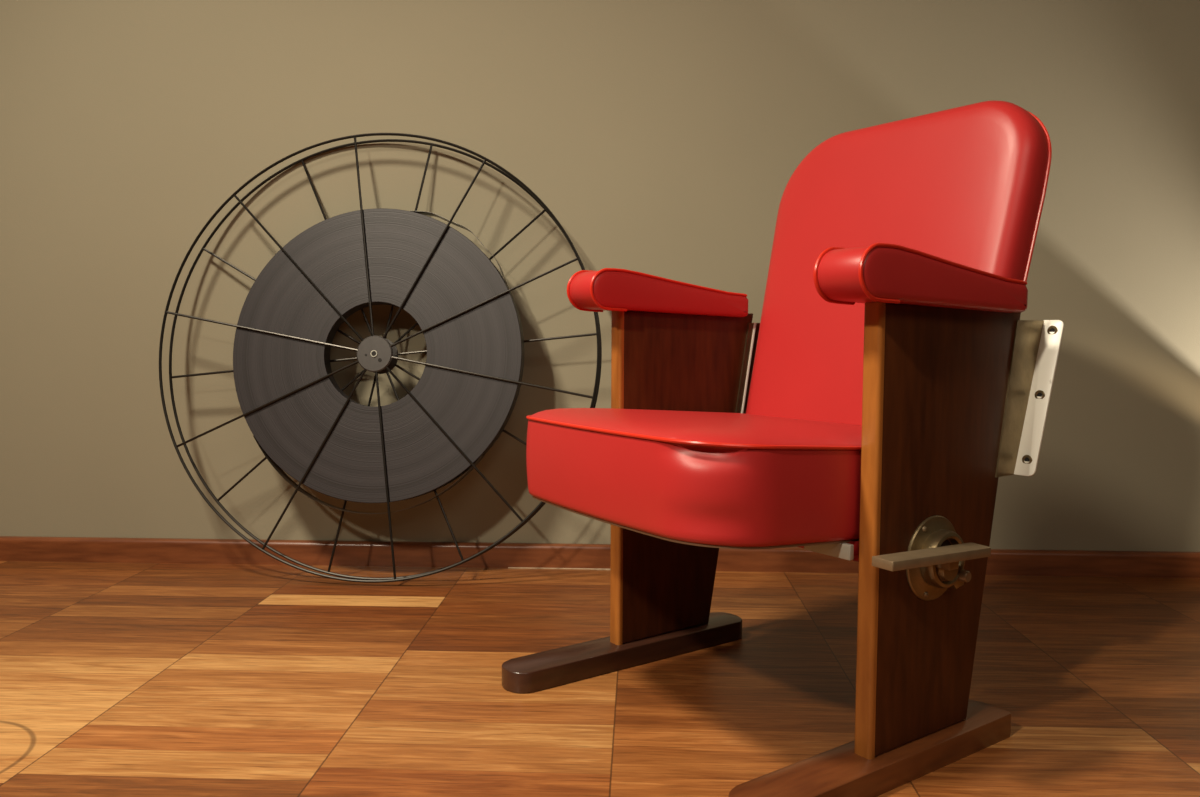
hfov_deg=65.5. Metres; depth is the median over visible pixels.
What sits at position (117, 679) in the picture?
floor
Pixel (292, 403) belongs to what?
reel
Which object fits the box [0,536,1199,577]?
baseboard
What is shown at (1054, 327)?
screw hole
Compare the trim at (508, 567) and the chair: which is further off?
the trim at (508, 567)
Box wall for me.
[0,0,1199,551]
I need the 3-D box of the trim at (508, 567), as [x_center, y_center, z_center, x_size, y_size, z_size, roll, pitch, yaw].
[-0.002,0.392,2.139,0.420,0.002,0.007,0,4,2]
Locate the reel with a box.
[159,133,601,582]
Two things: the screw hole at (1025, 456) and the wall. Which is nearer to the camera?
the screw hole at (1025, 456)
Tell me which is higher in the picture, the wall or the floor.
the wall
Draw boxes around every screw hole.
[1022,455,1031,463]
[1035,390,1044,398]
[1047,326,1057,333]
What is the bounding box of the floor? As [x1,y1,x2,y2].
[0,561,1199,796]
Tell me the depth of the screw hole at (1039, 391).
1.26 m
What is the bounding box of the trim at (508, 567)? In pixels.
[508,567,609,569]
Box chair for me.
[502,101,1063,796]

